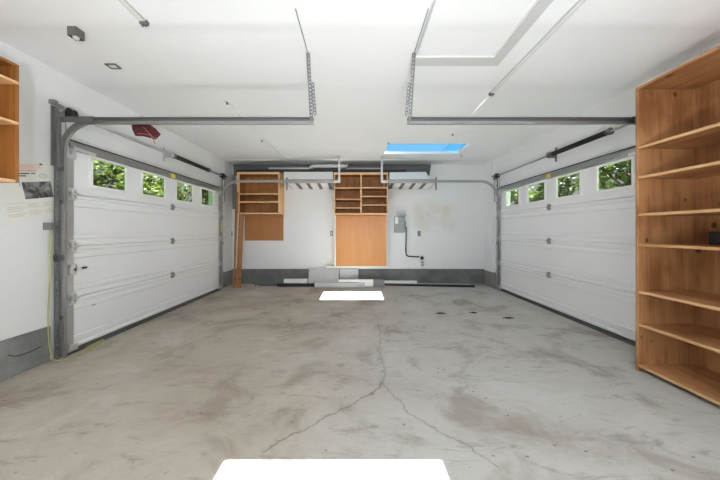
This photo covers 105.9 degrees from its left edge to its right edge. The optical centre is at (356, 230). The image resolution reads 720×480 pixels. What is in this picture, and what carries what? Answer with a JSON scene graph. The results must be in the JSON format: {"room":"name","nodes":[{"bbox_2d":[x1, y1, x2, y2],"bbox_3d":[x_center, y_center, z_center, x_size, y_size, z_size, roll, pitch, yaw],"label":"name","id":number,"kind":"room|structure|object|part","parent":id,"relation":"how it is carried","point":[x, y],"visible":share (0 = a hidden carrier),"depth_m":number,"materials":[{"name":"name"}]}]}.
{"room":"garage","nodes":[
{"label":"garage","id":0,"kind":"room"},
{"bbox_2d":[0,40,223,359],"bbox_3d":[-3.020,-0.170,2.360,0.140,2.820,8.120,0,0,0],"label":"wall","id":1,"kind":"structure","parent":0,"point":[24,246],"depth_m":2.57,"materials":[{"name":"white paint"}]},
{"bbox_2d":[0,56,18,182],"bbox_3d":[-2.772,-0.832,1.634,0.354,0.916,0.968,0,0,0],"label":"upper cabinet","id":2,"kind":"object","parent":1,"relation":"attached to","point":[9,71],"visible":1,"depth_m":2.09,"materials":[{"name":"brown wood"}]},
{"bbox_3d":[-2.789,-1.280,1.634,0.319,0.020,0.920,0,0,0],"label":"panel","id":3,"kind":"part","parent":2,"relation":"part of","materials":[{"name":"brown wood"}]},
{"bbox_3d":[-2.789,-0.384,1.634,0.319,0.020,0.920,0,0,0],"label":"panel","id":4,"kind":"part","parent":2,"relation":"part of","materials":[{"name":"brown wood"}]},
{"bbox_2d":[0,117,18,124],"bbox_3d":[-2.768,-0.825,1.634,0.346,0.020,0.920,0,0,0],"label":"shelf","id":5,"kind":"object","parent":2,"relation":"attached to","point":[3,121],"depth_m":2.05,"materials":[{"name":"brown wood"}]},
{"bbox_2d":[0,74,18,84],"bbox_3d":[-2.768,-1.135,1.634,0.346,0.020,0.920,0,0,0],"label":"shelf","id":6,"kind":"object","parent":2,"relation":"attached to","point":[4,80],"depth_m":2.05,"materials":[{"name":"brown wood"}]},
{"bbox_2d":[8,346,41,356],"bbox_3d":[-2.925,1.061,2.399,0.008,0.048,0.243,0,0,0],"label":"wire","id":7,"kind":"object","parent":1,"relation":"attached to","point":[40,346],"visible":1,"depth_m":2.40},
{"bbox_2d":[0,161,56,223],"bbox_3d":[-2.942,-0.357,2.450,0.013,0.606,0.522,0,0,0],"label":"poster","id":8,"kind":"object","parent":1,"relation":"attached to","point":[32,198],"visible":0.95,"depth_m":2.45,"materials":[{"name":"paper"}]},
{"bbox_2d":[6,201,53,217],"bbox_3d":[-2.947,-0.200,2.473,0.001,0.172,0.380,0,0,0],"label":"print","id":9,"kind":"object","parent":8,"relation":"attached to","point":[14,209],"depth_m":2.45},
{"bbox_2d":[22,181,53,198],"bbox_3d":[-2.947,-0.380,2.516,0.001,0.196,0.254,0,0,0],"label":"photograph","id":10,"kind":"object","parent":8,"relation":"on","point":[30,189],"depth_m":2.51},
{"bbox_2d":[43,222,103,360],"bbox_3d":[-2.821,0.580,2.786,0.172,1.319,0.512,0,0,12],"label":"cable","id":11,"kind":"object","parent":1,"relation":"attached to","point":[46,226],"visible":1,"depth_m":2.58,"materials":[{"name":"plastic"}]},
{"bbox_2d":[0,270,231,381],"bbox_3d":[-2.941,1.075,2.360,0.018,0.330,8.120,0,0,0],"label":"baseboard","id":12,"kind":"structure","parent":1,"relation":"attached to","point":[10,366],"depth_m":2.41,"materials":[{"name":"concrete"}]},
{"bbox_2d":[65,139,221,356],"bbox_3d":[-2.877,0.160,4.204,0.106,2.160,3.052,0,0,0],"label":"door","id":13,"kind":"structure","parent":1,"relation":"in","point":[114,287],"depth_m":3.44,"materials":[{"name":"white metal"}]},
{"bbox_2d":[65,107,224,284],"bbox_3d":[-2.866,-0.070,4.218,0.167,2.420,3.125,0,0,0],"label":"bar","id":14,"kind":"object","parent":1,"relation":"attached to","point":[68,112],"visible":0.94,"depth_m":4.06,"materials":[{"name":"metal"}]},
{"bbox_2d":[48,8,316,358],"bbox_3d":[-1.661,-0.166,2.299,2.548,2.847,0.738,0,0,0],"label":"door track","id":15,"kind":"object","parent":1,"relation":"attached to","point":[59,146],"visible":1,"depth_m":2.63,"materials":[{"name":"metal"}]},
{"bbox_3d":[-2.685,-1.070,2.607,0.320,0.056,0.003,0,0,0],"label":"splice plate","id":16,"kind":"part","parent":15,"relation":"part of","materials":[{"name":"metal"}]},
{"bbox_2d":[132,125,160,143],"bbox_3d":[-2.091,-0.952,2.695,0.294,0.214,0.106,0,0,0],"label":"bag","id":17,"kind":"object","parent":15,"relation":"hanging from","point":[149,131],"visible":1,"depth_m":2.68,"materials":[{"name":"fabric"}]},
{"bbox_3d":[-1.657,0.063,2.654,2.473,2.314,0.028,0,0,0],"label":"rail","id":18,"kind":"part","parent":15,"relation":"part of","materials":[{"name":"metal"}]},
{"bbox_2d":[221,156,339,288],"bbox_3d":[-1.633,-0.161,5.765,2.604,2.837,0.122,0,0,1],"label":"door track","id":19,"kind":"object","parent":1,"relation":"attached to","point":[222,179],"visible":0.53,"depth_m":5.76,"materials":[{"name":"metal"}]},
{"bbox_2d":[233,165,483,268],"bbox_3d":[0.052,-0.170,6.490,6.285,2.820,0.140,0,0,0],"label":"wall","id":20,"kind":"structure","parent":0,"point":[449,218],"depth_m":6.42,"materials":[{"name":"paint"}]},
{"bbox_2d":[232,175,235,208],"bbox_3d":[-2.891,-0.920,6.413,0.092,0.800,0.011,0,0,0],"label":"strip","id":21,"kind":"object","parent":20,"relation":"attached to","point":[233,176],"visible":0.79,"depth_m":6.41,"materials":[{"name":"grey metal"}]},
{"bbox_2d":[237,172,283,214],"bbox_3d":[-2.182,-0.838,6.210,0.931,0.926,0.417,0,0,0],"label":"upper cabinet","id":22,"kind":"object","parent":20,"relation":"attached to","point":[253,198],"visible":0.98,"depth_m":6.39,"materials":[{"name":"brown wood"}]},
{"bbox_3d":[-2.637,-0.844,6.220,0.020,0.914,0.399,0,0,0],"label":"panel","id":23,"kind":"part","parent":22,"relation":"part of","materials":[{"name":"brown wood"}]},
{"bbox_3d":[-2.183,-1.291,6.213,0.887,0.020,0.385,0,0,0],"label":"panel","id":24,"kind":"part","parent":22,"relation":"part of","materials":[{"name":"brown wood"}]},
{"bbox_2d":[243,203,277,203],"bbox_3d":[-2.183,-0.645,6.228,0.887,0.020,0.355,0,0,0],"label":"shelf","id":25,"kind":"object","parent":22,"relation":"attached to","point":[243,203],"depth_m":6.28,"materials":[{"name":"brown wood"}]},
{"bbox_2d":[243,195,277,195],"bbox_3d":[-2.183,-0.825,6.228,0.887,0.020,0.355,0,0,0],"label":"shelf","id":26,"kind":"object","parent":22,"relation":"attached to","point":[243,195],"depth_m":6.24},
{"bbox_3d":[-2.183,-0.844,6.412,0.887,0.914,0.014,0,0,0],"label":"panel","id":27,"kind":"part","parent":22,"relation":"part of","materials":[{"name":"brown wood"}]},
{"bbox_2d":[244,214,282,214],"bbox_3d":[-2.183,-0.395,6.228,0.887,0.020,0.355,0,0,0],"label":"shelf","id":28,"kind":"object","parent":22,"relation":"attached to","point":[244,214],"depth_m":6.35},
{"bbox_2d":[236,170,405,172],"bbox_3d":[-0.800,-1.335,6.072,3.800,0.059,0.045,0,0,0],"label":"channel","id":29,"kind":"object","parent":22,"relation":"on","point":[280,171],"visible":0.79,"depth_m":6.05,"materials":[{"name":"grey metal"}]},
{"bbox_2d":[239,169,429,174],"bbox_3d":[-0.510,-1.361,6.270,4.340,0.109,0.140,0,0,0],"label":"timber beam","id":30,"kind":"structure","parent":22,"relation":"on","point":[427,171],"depth_m":6.20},
{"bbox_2d":[269,168,308,168],"bbox_3d":[-1.540,-1.434,6.245,0.960,0.036,0.050,0,0,0],"label":"stick","id":31,"kind":"object","parent":30,"relation":"on","point":[269,168],"visible":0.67,"depth_m":6.22,"materials":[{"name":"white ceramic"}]},
{"bbox_2d":[309,164,347,168],"bbox_3d":[-0.645,-1.477,6.215,0.891,0.116,0.120,0,0,0],"label":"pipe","id":32,"kind":"object","parent":30,"relation":"on","point":[313,165],"visible":1,"depth_m":6.21,"materials":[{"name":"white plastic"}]},
{"bbox_2d":[346,168,380,168],"bbox_3d":[0.150,-1.431,6.245,0.800,0.030,0.050,0,0,0],"label":"stick","id":33,"kind":"object","parent":30,"relation":"on","point":[346,168],"visible":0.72,"depth_m":6.22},
{"bbox_2d":[245,215,282,240],"bbox_3d":[-2.188,-0.076,6.412,0.905,0.603,0.015,0,0,0],"label":"panel","id":34,"kind":"object","parent":20,"relation":"attached to","point":[257,227],"visible":0.86,"depth_m":6.40,"materials":[{"name":"brown wood"}]},
{"bbox_2d":[286,177,333,189],"bbox_3d":[-1.034,-1.020,6.134,0.997,0.280,0.564,0,0,0],"label":"rack","id":35,"kind":"object","parent":20,"relation":"attached to","point":[291,185],"visible":0.77,"depth_m":5.99,"materials":[{"name":"white metal"}]},
{"bbox_2d":[284,172,333,179],"bbox_3d":[-1.075,-1.221,6.180,1.080,0.168,0.360,0,0,0],"label":"carton","id":36,"kind":"object","parent":35,"relation":"on","point":[286,174],"visible":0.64,"depth_m":6.00,"materials":[{"name":"cardboard"}]},
{"bbox_2d":[233,165,430,175],"bbox_3d":[-0.580,-1.433,6.402,4.640,0.254,0.033,0,0,0],"label":"panel","id":37,"kind":"object","parent":20,"relation":"attached to","point":[235,167],"visible":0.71,"depth_m":6.38,"materials":[{"name":"grey metal"}]},
{"bbox_2d":[326,215,386,267],"bbox_3d":[-0.005,0.246,6.330,1.405,1.208,0.179,0,0,0],"label":"panel","id":38,"kind":"object","parent":20,"relation":"attached to","point":[360,241],"visible":1,"depth_m":6.26,"materials":[{"name":"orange wood"}]},
{"bbox_2d":[232,269,483,283],"bbox_3d":[0.028,1.067,6.410,5.919,0.345,0.020,0,0,0],"label":"baseboard","id":39,"kind":"structure","parent":20,"relation":"attached to","point":[248,276],"depth_m":6.40,"materials":[{"name":"concrete"}]},
{"bbox_2d":[224,160,494,271],"bbox_3d":[0.052,-0.335,6.220,6.005,2.490,0.400,0,0,0],"label":"trim","id":40,"kind":"structure","parent":20,"relation":"attached to","point":[489,165],"depth_m":6.20,"materials":[{"name":"white paint"}]},
{"bbox_2d":[334,172,387,214],"bbox_3d":[0.088,-0.828,6.213,1.193,0.935,0.413,0,0,0],"label":"upper cabinet","id":41,"kind":"object","parent":20,"relation":"attached to","point":[357,193],"visible":0.95,"depth_m":6.41,"materials":[{"name":"brown wood"}]},
{"bbox_2d":[335,200,359,201],"bbox_3d":[-0.205,-0.702,6.218,0.570,0.018,0.373,0,0,0],"label":"shelf","id":42,"kind":"object","parent":41,"relation":"attached to","point":[335,200],"depth_m":6.19,"materials":[{"name":"brown wood"}]},
{"bbox_2d":[336,189,359,190],"bbox_3d":[-0.205,-0.955,6.218,0.570,0.018,0.373,0,0,0],"label":"shelf","id":43,"kind":"object","parent":41,"relation":"attached to","point":[336,189],"depth_m":6.28,"materials":[{"name":"brown wood"}]},
{"bbox_3d":[0.088,-1.285,6.213,1.157,0.020,0.385,0,0,0],"label":"panel","id":44,"kind":"part","parent":41,"relation":"part of","materials":[{"name":"brown wood"}]},
{"bbox_2d":[362,197,385,198],"bbox_3d":[0.384,-0.768,6.218,0.567,0.018,0.373,0,0,0],"label":"shelf","id":45,"kind":"object","parent":41,"relation":"attached to","point":[362,197],"depth_m":6.26,"materials":[{"name":"brown wood"}]},
{"bbox_2d":[362,188,386,190],"bbox_3d":[0.384,-0.961,6.218,0.567,0.018,0.373,0,0,0],"label":"shelf","id":46,"kind":"object","parent":41,"relation":"attached to","point":[363,189],"depth_m":6.24,"materials":[{"name":"brown wood"}]},
{"bbox_3d":[0.676,-0.828,6.220,0.018,0.935,0.399,0,0,0],"label":"panel","id":47,"kind":"part","parent":41,"relation":"part of","materials":[{"name":"brown wood"}]},
{"bbox_2d":[394,211,405,232],"bbox_3d":[1.011,-0.210,6.368,0.278,0.500,0.102,0,0,0],"label":"electrical box","id":48,"kind":"object","parent":20,"relation":"attached to","point":[399,220],"visible":1,"depth_m":6.32,"materials":[{"name":"grey metal"}]},
{"bbox_2d":[405,227,423,259],"bbox_3d":[1.351,0.292,6.383,0.438,0.765,0.041,0,0,-2],"label":"power cord","id":49,"kind":"object","parent":48,"relation":"hanging from","point":[421,257],"visible":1,"depth_m":6.37,"materials":[{"name":"black rubber"}]},
{"bbox_3d":[1.296,0.265,6.379,0.328,0.711,0.041,0,0,-1],"label":"cord","id":50,"kind":"part","parent":49,"relation":"part of","materials":[{"name":"black rubber"}]},
{"bbox_2d":[388,177,436,189],"bbox_3d":[1.216,-1.020,6.134,1.012,0.280,0.564,0,0,0],"label":"rack","id":51,"kind":"object","parent":20,"relation":"attached to","point":[390,185],"visible":0.76,"depth_m":5.99,"materials":[{"name":"white metal"}]},
{"bbox_2d":[388,172,428,179],"bbox_3d":[1.169,-1.221,6.180,0.898,0.168,0.360,0,0,0],"label":"carton","id":52,"kind":"object","parent":51,"relation":"on","point":[391,174],"visible":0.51,"depth_m":6.00,"materials":[{"name":"cardboard"}]},
{"bbox_2d":[0,284,719,479],"bbox_3d":[0.052,1.315,2.360,6.285,0.150,8.400,0,0,0],"label":"floor","id":53,"kind":"structure","parent":0,"point":[261,382],"depth_m":2.01,"materials":[{"name":"concrete"}]},
{"bbox_2d":[234,185,236,269],"bbox_3d":[-2.783,0.088,6.225,0.041,2.297,0.099,0,0,35],"label":"wooden board","id":54,"kind":"object","parent":53,"relation":"on","point":[236,185],"visible":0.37,"depth_m":6.22,"materials":[{"name":"brown wood"}]},
{"bbox_2d":[233,192,238,287],"bbox_3d":[-2.650,0.188,5.942,0.038,2.097,0.131,0,0,30],"label":"wooden board","id":55,"kind":"object","parent":53,"relation":"on","point":[237,192],"visible":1,"depth_m":5.93,"materials":[{"name":"brown wood"}]},
{"bbox_2d":[236,214,243,287],"bbox_3d":[-2.565,0.433,5.957,0.140,1.609,0.085,0,0,0],"label":"wooden board","id":56,"kind":"object","parent":53,"relation":"on","point":[241,216],"visible":1,"depth_m":5.94,"materials":[{"name":"brown wood"}]},
{"bbox_2d":[253,283,276,285],"bbox_3d":[-2.070,1.214,6.150,0.560,0.049,0.040,0,0,0],"label":"strip","id":57,"kind":"object","parent":53,"relation":"on","point":[255,284],"visible":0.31,"depth_m":6.13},
{"bbox_2d":[277,283,314,286],"bbox_3d":[-1.363,1.204,6.070,0.835,0.069,0.060,0,0,0],"label":"box","id":58,"kind":"object","parent":53,"relation":"on","point":[278,284],"visible":1,"depth_m":6.04,"materials":[{"name":"black plastic"}]},
{"bbox_2d":[284,279,307,282],"bbox_3d":[-1.395,1.167,6.210,0.530,0.144,0.100,0,0,0],"label":"box","id":59,"kind":"object","parent":58,"relation":"on","point":[285,280],"visible":0.56,"depth_m":6.16,"materials":[{"name":"cardboard"}]},
{"bbox_2d":[308,269,338,282],"bbox_3d":[-0.765,1.057,6.255,0.700,0.353,0.202,0,0,0],"label":"sheet","id":60,"kind":"object","parent":53,"relation":"on","point":[315,275],"visible":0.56,"depth_m":6.26,"materials":[{"name":"white plastic"}]},
{"bbox_2d":[315,282,364,286],"bbox_3d":[-0.380,1.190,6.005,1.100,0.099,0.090,0,0,0],"label":"board","id":61,"kind":"object","parent":53,"relation":"on","point":[317,284],"visible":1,"depth_m":5.96,"materials":[{"name":"white wood"}]},
{"bbox_2d":[340,268,357,278],"bbox_3d":[-0.185,1.055,6.308,0.430,0.370,0.075,0,0,0],"label":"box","id":62,"kind":"object","parent":53,"relation":"on","point":[345,273],"visible":0.59,"depth_m":6.33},
{"bbox_2d":[338,279,372,286],"bbox_3d":[-0.030,1.162,6.090,0.780,0.154,0.060,0,0,0],"label":"board","id":63,"kind":"object","parent":53,"relation":"on","point":[368,282],"visible":0.68,"depth_m":6.06,"materials":[{"name":"wood"}]},
{"bbox_2d":[373,279,383,286],"bbox_3d":[0.487,1.162,6.095,0.245,0.154,0.130,0,0,0],"label":"block","id":64,"kind":"object","parent":53,"relation":"on","point":[376,282],"visible":1,"depth_m":6.03,"materials":[{"name":"grey concrete"}]},
{"bbox_2d":[384,283,474,286],"bbox_3d":[1.603,1.213,6.141,1.988,0.054,0.141,0,0,6],"label":"plank","id":65,"kind":"object","parent":53,"relation":"on","point":[385,284],"visible":0.87,"depth_m":6.08,"materials":[{"name":"metal"}]},
{"bbox_2d":[384,280,416,282],"bbox_3d":[0.995,1.160,6.230,0.750,0.050,0.060,0,0,0],"label":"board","id":66,"kind":"object","parent":65,"relation":"on","point":[385,281],"visible":0.98,"depth_m":6.20,"materials":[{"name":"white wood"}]},
{"bbox_2d":[636,46,719,405],"bbox_3d":[2.746,-0.018,1.821,0.512,2.515,1.222,0,0,0],"label":"shelving unit","id":67,"kind":"object","parent":53,"relation":"on","point":[678,110],"visible":1,"depth_m":2.41,"materials":[{"name":"brown wood"}]},
{"bbox_3d":[2.740,-0.018,2.419,0.500,2.515,0.026,0,0,0],"label":"panel","id":68,"kind":"part","parent":67,"relation":"part of","materials":[{"name":"brown wood"}]},
{"bbox_3d":[2.740,-1.264,1.821,0.500,0.022,1.170,0,0,0],"label":"panel","id":69,"kind":"part","parent":67,"relation":"part of","materials":[{"name":"brown wood"}]},
{"bbox_3d":[2.742,0.828,1.821,0.496,0.022,1.170,0,0,0],"label":"shelf","id":70,"kind":"part","parent":67,"relation":"part of","materials":[{"name":"brown wood"}]},
{"bbox_3d":[2.742,1.189,1.821,0.496,0.022,1.170,0,0,0],"label":"shelf","id":71,"kind":"part","parent":67,"relation":"part of","materials":[{"name":"brown wood"}]},
{"bbox_3d":[2.742,-0.735,1.821,0.496,0.022,1.170,0,0,0],"label":"shelf","id":72,"kind":"part","parent":67,"relation":"part of","materials":[{"name":"brown wood"}]},
{"bbox_3d":[2.742,-0.471,1.821,0.496,0.022,1.170,0,0,0],"label":"shelf","id":73,"kind":"part","parent":67,"relation":"part of","materials":[{"name":"brown wood"}]},
{"bbox_3d":[2.742,0.538,1.821,0.496,0.022,1.170,0,0,0],"label":"shelf","id":74,"kind":"part","parent":67,"relation":"part of","materials":[{"name":"brown wood"}]},
{"bbox_3d":[2.742,-0.143,1.821,0.496,0.022,1.170,0,0,0],"label":"shelf","id":75,"kind":"part","parent":67,"relation":"part of","materials":[{"name":"brown wood"}]},
{"bbox_3d":[2.742,0.123,1.821,0.496,0.022,1.170,0,0,0],"label":"shelf","id":76,"kind":"part","parent":67,"relation":"part of","materials":[{"name":"brown wood"}]},
{"bbox_3d":[2.996,-0.018,1.821,0.012,2.515,1.222,0,0,0],"label":"panel","id":77,"kind":"part","parent":67,"relation":"part of","materials":[{"name":"brown wood"}]},
{"bbox_2d":[709,232,719,244],"bbox_3d":[2.908,0.058,2.150,0.095,0.106,0.130,0,0,0],"label":"storage box","id":78,"kind":"object","parent":67,"relation":"on","point":[714,237],"visible":1,"depth_m":2.18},
{"bbox_2d":[0,0,719,159],"bbox_3d":[0.052,-1.597,2.360,6.285,0.035,8.400,0,0,0],"label":"ceiling","id":79,"kind":"structure","parent":0,"point":[192,56],"depth_m":2.60,"materials":[{"name":"paint"}]},
{"bbox_2d":[67,26,84,40],"bbox_3d":[-2.200,-1.541,2.130,0.068,0.078,0.068,0,0,0],"label":"junction box","id":80,"kind":"object","parent":79,"relation":"attached to","point":[74,32],"visible":1,"depth_m":2.11,"materials":[{"name":"metal"}]},
{"bbox_2d":[104,63,121,68],"bbox_3d":[-2.330,-1.574,2.600,0.100,0.012,0.074,0,0,0],"label":"ceiling plate","id":81,"kind":"object","parent":79,"relation":"attached to","point":[110,65],"visible":1,"depth_m":2.59,"materials":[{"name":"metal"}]},
{"bbox_2d":[118,0,148,26],"bbox_3d":[-1.600,-1.558,1.805,0.056,0.042,0.510,0,0,0],"label":"rail","id":82,"kind":"object","parent":79,"relation":"attached to","point":[142,21],"visible":1,"depth_m":1.96,"materials":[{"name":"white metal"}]},
{"bbox_3d":[-1.600,-1.573,1.790,0.034,0.012,0.480,0,0,0],"label":"rail","id":83,"kind":"part","parent":82,"relation":"part of","materials":[{"name":"white metal"}]},
{"bbox_2d":[229,103,284,158],"bbox_3d":[-1.575,-1.571,4.630,0.016,0.016,2.540,0,0,0],"label":"conduit","id":84,"kind":"object","parent":79,"relation":"attached to","point":[229,103],"visible":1,"depth_m":4.12,"materials":[{"name":"white paint"}]},
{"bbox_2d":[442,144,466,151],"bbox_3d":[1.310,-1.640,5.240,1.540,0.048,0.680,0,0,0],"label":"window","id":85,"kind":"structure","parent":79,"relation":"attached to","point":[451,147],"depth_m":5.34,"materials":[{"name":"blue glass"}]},
{"bbox_2d":[470,96,489,115],"bbox_3d":[1.550,-1.571,3.420,0.016,0.016,0.560,0,0,0],"label":"conduit","id":86,"kind":"object","parent":79,"relation":"attached to","point":[489,96],"visible":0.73,"depth_m":3.42,"materials":[{"name":"white paint"}]},
{"bbox_2d":[413,0,552,65],"bbox_3d":[0.910,-1.603,2.120,0.860,0.074,0.940,0,0,0],"label":"attic hatch","id":87,"kind":"object","parent":79,"relation":"attached to","point":[451,27],"visible":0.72,"depth_m":2.13,"materials":[{"name":"paint"}]},
{"bbox_2d":[405,8,635,124],"bbox_3d":[1.754,-0.166,2.299,2.593,2.847,0.738,0,0,0],"label":"door track","id":88,"kind":"object","parent":79,"relation":"hanging from","point":[411,120],"visible":0.42,"depth_m":2.63,"materials":[{"name":"metal"}]},
{"bbox_3d":[1.749,0.063,2.654,2.518,2.314,0.028,0,0,0],"label":"rail","id":89,"kind":"part","parent":88,"relation":"part of","materials":[{"name":"metal"}]},
{"bbox_2d":[488,0,585,96],"bbox_3d":[1.535,-1.558,2.335,0.056,0.042,1.570,0,0,0],"label":"rail","id":90,"kind":"object","parent":79,"relation":"attached to","point":[578,3],"visible":1,"depth_m":2.27,"materials":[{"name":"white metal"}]},
{"bbox_2d":[495,44,719,271],"bbox_3d":[3.125,-0.170,2.360,0.140,2.820,8.120,0,0,0],"label":"wall","id":91,"kind":"structure","parent":0,"point":[623,105],"depth_m":3.87,"materials":[{"name":"white paint"}]},
{"bbox_2d":[381,156,498,288],"bbox_3d":[1.775,-0.161,5.785,2.550,2.837,0.119,0,0,-1],"label":"door track","id":92,"kind":"object","parent":91,"relation":"attached to","point":[494,188],"visible":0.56,"depth_m":5.76,"materials":[{"name":"metal"}]},
{"bbox_2d":[484,270,495,287],"bbox_3d":[3.021,1.075,2.360,0.068,0.330,8.120,0,0,0],"label":"baseboard","id":93,"kind":"structure","parent":91,"relation":"attached to","point":[489,277],"depth_m":6.08,"materials":[{"name":"concrete"}]},
{"bbox_2d":[494,125,627,177],"bbox_3d":[2.976,-0.070,4.218,0.157,2.420,3.125,0,0,0],"label":"bar","id":94,"kind":"object","parent":91,"relation":"attached to","point":[609,131],"visible":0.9,"depth_m":3.65,"materials":[{"name":"metal"}]},
{"bbox_2d":[497,145,635,346],"bbox_3d":[2.992,0.160,4.204,0.106,2.160,3.052,0,0,0],"label":"door","id":95,"kind":"structure","parent":91,"relation":"in","point":[589,283],"depth_m":3.67,"materials":[{"name":"white metal"}]},
{"label":"outside","id":96,"kind":"structure","parent":0,"visible":0},
{"bbox_3d":[-13.545,1.350,5.000,20.909,0.180,34.000,0,0,0],"label":"ground","id":97,"kind":"structure","parent":96,"visible":0},
{"bbox_2d":[67,159,162,246],"bbox_3d":[-6.397,-0.734,6.143,3.184,4.013,2.786,0,0,20],"label":"tree","id":98,"kind":"object","parent":97,"relation":"on","point":[146,184],"visible":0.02,"depth_m":6.67,"materials":[{"name":"green plant"}]},
{"bbox_2d":[93,160,179,243],"bbox_3d":[-6.511,-0.555,8.521,2.553,3.650,2.730,0,0,-9],"label":"tree","id":99,"kind":"object","parent":97,"relation":"on","point":[97,181],"visible":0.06,"depth_m":7.61,"materials":[{"name":"green plant"}]},
{"bbox_2d":[153,177,208,203],"bbox_3d":[-7.019,-0.548,11.173,3.173,3.643,3.168,0,0,0],"label":"tree","id":100,"kind":"object","parent":97,"relation":"on","point":[180,195],"visible":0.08,"depth_m":10.78,"materials":[{"name":"green plant"}]},
{"bbox_2d":[197,191,208,239],"bbox_3d":[-6.628,-0.723,13.932,2.374,3.992,2.942,0,0,12],"label":"tree","id":101,"kind":"object","parent":97,"relation":"on","point":[206,191],"visible":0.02,"depth_m":13.19,"materials":[{"name":"green plant"}]},
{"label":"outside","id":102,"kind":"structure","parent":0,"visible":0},
{"bbox_3d":[13.598,1.350,5.000,20.804,0.180,34.000,0,0,0],"label":"ground","id":103,"kind":"structure","parent":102,"visible":0},
{"bbox_2d":[511,189,543,239],"bbox_3d":[6.828,-0.748,11.331,2.689,4.040,2.926,0,0,28],"label":"tree","id":104,"kind":"object","parent":103,"relation":"on","point":[514,197],"visible":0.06,"depth_m":10.81,"materials":[{"name":"green plant"}]},
{"bbox_2d":[529,166,614,242],"bbox_3d":[7.028,-0.573,8.888,3.176,3.675,3.172,0,0,0],"label":"tree","id":105,"kind":"object","parent":103,"relation":"on","point":[565,185],"visible":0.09,"depth_m":8.63,"materials":[{"name":"green plant"}]},
{"bbox_2d":[566,159,630,244],"bbox_3d":[5.913,-0.876,5.796,3.090,4.284,2.794,0,0,0],"label":"tree","id":106,"kind":"object","parent":103,"relation":"on","point":[621,174],"visible":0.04,"depth_m":5.79,"materials":[{"name":"green plant"}]}
]}

